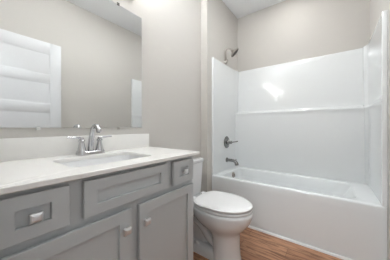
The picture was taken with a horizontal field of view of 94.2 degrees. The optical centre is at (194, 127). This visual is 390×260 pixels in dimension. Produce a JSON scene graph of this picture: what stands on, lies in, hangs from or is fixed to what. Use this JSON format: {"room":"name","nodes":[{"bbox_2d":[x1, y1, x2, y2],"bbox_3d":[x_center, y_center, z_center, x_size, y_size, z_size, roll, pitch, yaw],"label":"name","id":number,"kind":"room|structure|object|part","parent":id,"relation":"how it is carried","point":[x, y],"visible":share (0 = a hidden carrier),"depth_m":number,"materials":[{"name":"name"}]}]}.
{"room":"bathroom","nodes":[
{"label":"bathroom","id":0,"kind":"room"},
{"bbox_2d":[0,0,200,192],"bbox_3d":[-0.755,-0.317,1.156,0.100,2.742,4.546,0,0,37],"label":"wall","id":1,"kind":"structure","parent":0,"point":[171,29],"depth_m":1.73,"materials":[{"name":"grey paint"}]},
{"bbox_2d":[0,0,141,129],"bbox_3d":[-0.695,-0.448,1.143,0.010,0.923,0.859,0,0,37],"label":"mirror","id":2,"kind":"object","parent":1,"relation":"attached to","point":[64,63],"visible":1,"depth_m":1.07,"materials":[{"name":"white mirror"}]},
{"bbox_2d":[0,134,148,161],"bbox_3d":[-0.685,0.106,1.148,0.018,0.109,0.969,0,0,37],"label":"backsplash","id":3,"kind":"structure","parent":1,"relation":"attached to","point":[11,149],"depth_m":1.00,"materials":[{"name":"white stone"}]},
{"bbox_2d":[201,0,237,191],"bbox_3d":[0.365,-0.317,2.493,0.090,2.742,0.864,0,0,37],"label":"wall","id":4,"kind":"structure","parent":0,"point":[219,25],"depth_m":2.18,"materials":[{"name":"grey paint"}]},
{"bbox_2d":[224,48,238,63],"bbox_3d":[0.487,-0.962,2.428,0.209,0.199,0.130,0,0,37],"label":"shower","id":5,"kind":"object","parent":4,"relation":"attached to","point":[234,51],"visible":1,"depth_m":2.40,"materials":[{"name":"silver metal"}]},
{"bbox_2d":[222,0,284,18],"bbox_3d":[-0.074,-1.738,0.646,1.800,0.100,4.546,0,0,37],"label":"ceiling","id":6,"kind":"structure","parent":0,"point":[239,8],"depth_m":2.51,"materials":[{"name":"white paint"}]},
{"bbox_2d":[193,227,342,259],"bbox_3d":[-0.074,1.104,0.646,1.800,0.100,4.546,0,0,37],"label":"floor","id":7,"kind":"structure","parent":0,"point":[254,244],"depth_m":1.55,"materials":[{"name":"brown wood"}]},
{"bbox_2d":[0,156,192,259],"bbox_3d":[-0.474,0.618,0.978,0.556,0.873,0.917,0,0,37],"label":"vanity cabinet","id":8,"kind":"object","parent":7,"relation":"on","point":[143,212],"visible":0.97,"depth_m":0.73,"materials":[{"name":"grey paint"}]},
{"bbox_3d":[-0.496,0.267,0.557,0.002,0.062,0.092,0,0,37],"label":"recessed panel","id":9,"kind":"part","parent":8,"relation":"part of","materials":[{"name":"grey paint"}]},
{"bbox_3d":[-0.492,0.267,0.553,0.015,0.136,0.184,0,0,37],"label":"drawer","id":10,"kind":"part","parent":8,"relation":"part of","materials":[{"name":"grey paint"}]},
{"bbox_3d":[-0.483,0.271,0.549,0.032,0.029,0.034,0,0,37],"label":"knob","id":11,"kind":"part","parent":8,"relation":"part of","materials":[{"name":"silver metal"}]},
{"bbox_3d":[-0.420,0.646,0.650,0.015,0.565,0.425,0,0,37],"label":"door","id":12,"kind":"part","parent":8,"relation":"part of","materials":[{"name":"grey paint"}]},
{"bbox_3d":[-0.424,0.646,0.653,0.002,0.469,0.323,0,0,37],"label":"recessed panel","id":13,"kind":"part","parent":8,"relation":"part of","materials":[{"name":"grey paint"}]},
{"bbox_2d":[0,134,199,194],"bbox_3d":[-0.475,0.117,0.991,0.544,0.129,0.969,0,0,37],"label":"countertop","id":14,"kind":"structure","parent":8,"relation":"on","point":[33,162],"depth_m":0.89,"materials":[{"name":"white stone"}]},
{"bbox_2d":[67,124,111,155],"bbox_3d":[-0.599,0.069,1.077,0.146,0.183,0.253,0,0,37],"label":"faucet","id":15,"kind":"object","parent":14,"relation":"on","point":[81,150],"visible":1,"depth_m":1.08,"materials":[{"name":"silver metal"}]},
{"bbox_3d":[-0.683,0.063,1.037,0.027,0.025,0.089,0,0,37],"label":"lever","id":16,"kind":"part","parent":15,"relation":"part of","materials":[{"name":"silver metal"}]},
{"bbox_3d":[-0.665,0.109,1.062,0.054,0.076,0.054,0,0,37],"label":"handle","id":17,"kind":"part","parent":15,"relation":"part of","materials":[{"name":"silver metal"}]},
{"bbox_3d":[-0.634,0.150,1.103,0.058,0.022,0.162,0,0,37],"label":"plate","id":18,"kind":"part","parent":15,"relation":"part of","materials":[{"name":"silver metal"}]},
{"bbox_3d":[-0.597,0.063,1.075,0.140,0.171,0.038,0,0,37],"label":"spout","id":19,"kind":"part","parent":15,"relation":"part of","materials":[{"name":"silver metal"}]},
{"bbox_3d":[-0.604,0.109,1.144,0.054,0.076,0.054,0,0,37],"label":"handle","id":20,"kind":"part","parent":15,"relation":"part of","materials":[{"name":"silver metal"}]},
{"bbox_3d":[-0.584,0.063,1.169,0.027,0.025,0.089,0,0,37],"label":"lever","id":21,"kind":"part","parent":15,"relation":"part of","materials":[{"name":"silver metal"}]},
{"bbox_2d":[59,155,141,166],"bbox_3d":[-0.472,0.247,0.970,0.335,0.130,0.454,0,0,37],"label":"sink","id":22,"kind":"object","parent":14,"relation":"in","point":[88,162],"visible":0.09,"depth_m":1.07,"materials":[{"name":"white porcelain"}]},
{"bbox_3d":[-0.282,0.267,0.834,0.015,0.136,0.422,0,0,37],"label":"false drawer","id":23,"kind":"part","parent":8,"relation":"part of","materials":[{"name":"grey paint"}]},
{"bbox_3d":[-0.294,0.446,0.781,0.032,0.029,0.034,0,0,37],"label":"knob","id":24,"kind":"part","parent":8,"relation":"part of","materials":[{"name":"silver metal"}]},
{"bbox_3d":[-0.287,0.267,0.837,0.002,0.062,0.336,0,0,37],"label":"recessed panel","id":25,"kind":"part","parent":8,"relation":"part of","materials":[{"name":"grey paint"}]},
{"bbox_3d":[-0.230,0.449,0.867,0.032,0.029,0.034,0,0,37],"label":"knob","id":26,"kind":"part","parent":8,"relation":"part of","materials":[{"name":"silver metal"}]},
{"bbox_3d":[-0.141,0.646,1.022,0.015,0.565,0.416,0,0,37],"label":"door","id":27,"kind":"part","parent":8,"relation":"part of","materials":[{"name":"grey paint"}]},
{"bbox_3d":[-0.146,0.646,1.025,0.002,0.473,0.314,0,0,37],"label":"recessed panel","id":28,"kind":"part","parent":8,"relation":"part of","materials":[{"name":"grey paint"}]},
{"bbox_3d":[-0.072,0.267,1.115,0.015,0.136,0.184,0,0,37],"label":"drawer","id":29,"kind":"part","parent":8,"relation":"part of","materials":[{"name":"grey paint"}]},
{"bbox_3d":[-0.076,0.267,1.118,0.002,0.062,0.096,0,0,37],"label":"recessed panel","id":30,"kind":"part","parent":8,"relation":"part of","materials":[{"name":"grey paint"}]},
{"bbox_2d":[192,156,252,259],"bbox_3d":[0.119,0.682,1.578,0.761,0.743,0.440,0,0,37],"label":"toilet","id":31,"kind":"object","parent":7,"relation":"on","point":[219,217],"visible":0.78,"depth_m":1.40,"materials":[{"name":"white ceramic"}]},
{"bbox_3d":[-0.107,0.508,1.748,0.184,0.320,0.424,0,0,37],"label":"tank","id":32,"kind":"part","parent":31,"relation":"part of","materials":[{"name":"white ceramic"}]},
{"bbox_3d":[-0.106,0.329,1.747,0.198,0.036,0.440,0,0,37],"label":"tank lid","id":33,"kind":"part","parent":31,"relation":"part of","materials":[{"name":"white ceramic"}]},
{"bbox_3d":[0.236,0.607,1.491,0.466,0.028,0.378,0,0,37],"label":"seat lid","id":34,"kind":"part","parent":31,"relation":"part of","materials":[{"name":"white plastic"}]},
{"bbox_3d":[0.238,0.635,1.489,0.456,0.018,0.376,0,0,37],"label":"seat","id":35,"kind":"part","parent":31,"relation":"part of","materials":[{"name":"white plastic"}]},
{"bbox_2d":[212,166,386,259],"bbox_3d":[1.022,0.816,2.054,1.484,0.476,0.755,0,0,37],"label":"bathtub","id":36,"kind":"object","parent":7,"relation":"on","point":[343,218],"visible":0.72,"depth_m":1.63,"materials":[{"name":"white plastic"}]},
{"bbox_2d":[248,225,352,259],"bbox_3d":[0.785,1.044,1.748,1.464,0.020,0.012,0,0,37],"label":"trim","id":37,"kind":"structure","parent":36,"relation":"attached to","point":[249,226],"depth_m":1.62,"materials":[{"name":"white paint"}]},
{"bbox_2d":[238,0,369,71],"bbox_3d":[1.249,-0.317,2.433,1.577,2.742,0.100,0,0,37],"label":"wall","id":38,"kind":"structure","parent":0,"point":[286,31],"depth_m":2.30,"materials":[{"name":"grey paint"}]},
{"bbox_2d":[212,10,387,206],"bbox_3d":[1.025,-0.137,2.058,1.485,1.428,0.760,0,0,37],"label":"tub surround","id":39,"kind":"object","parent":38,"relation":"attached to","point":[326,116],"visible":1,"depth_m":2.15,"materials":[{"name":"white plastic"}]},
{"bbox_3d":[0.440,-0.137,2.489,0.033,1.428,0.748,0,0,37],"label":"panel","id":40,"kind":"part","parent":39,"relation":"part of","materials":[{"name":"white plastic"}]},
{"bbox_2d":[224,136,237,147],"bbox_3d":[0.487,0.201,2.444,0.130,0.164,0.170,0,0,37],"label":"shower valve","id":41,"kind":"object","parent":39,"relation":"attached to","point":[227,141],"visible":1,"depth_m":2.44,"materials":[{"name":"grey metal"}]},
{"bbox_2d":[226,157,238,165],"bbox_3d":[0.503,0.457,2.428,0.174,0.093,0.064,0,0,37],"label":"tub spout","id":42,"kind":"object","parent":39,"relation":"attached to","point":[227,159],"visible":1,"depth_m":2.41,"materials":[{"name":"grey metal"}]},
{"bbox_3d":[1.212,-0.137,2.315,1.446,1.428,0.125,0,0,37],"label":"panel","id":43,"kind":"part","parent":39,"relation":"part of","materials":[{"name":"white plastic"}]},
{"bbox_3d":[1.594,-0.137,1.628,0.059,1.428,0.753,0,0,37],"label":"panel","id":44,"kind":"part","parent":39,"relation":"part of","materials":[{"name":"white plastic"}]},
{"bbox_2d":[370,0,389,259],"bbox_3d":[0.588,-0.317,0.151,0.100,2.742,4.546,0,0,37],"label":"wall","id":45,"kind":"structure","parent":0,"point":[376,6],"depth_m":1.29,"materials":[{"name":"grey paint"}]}
]}

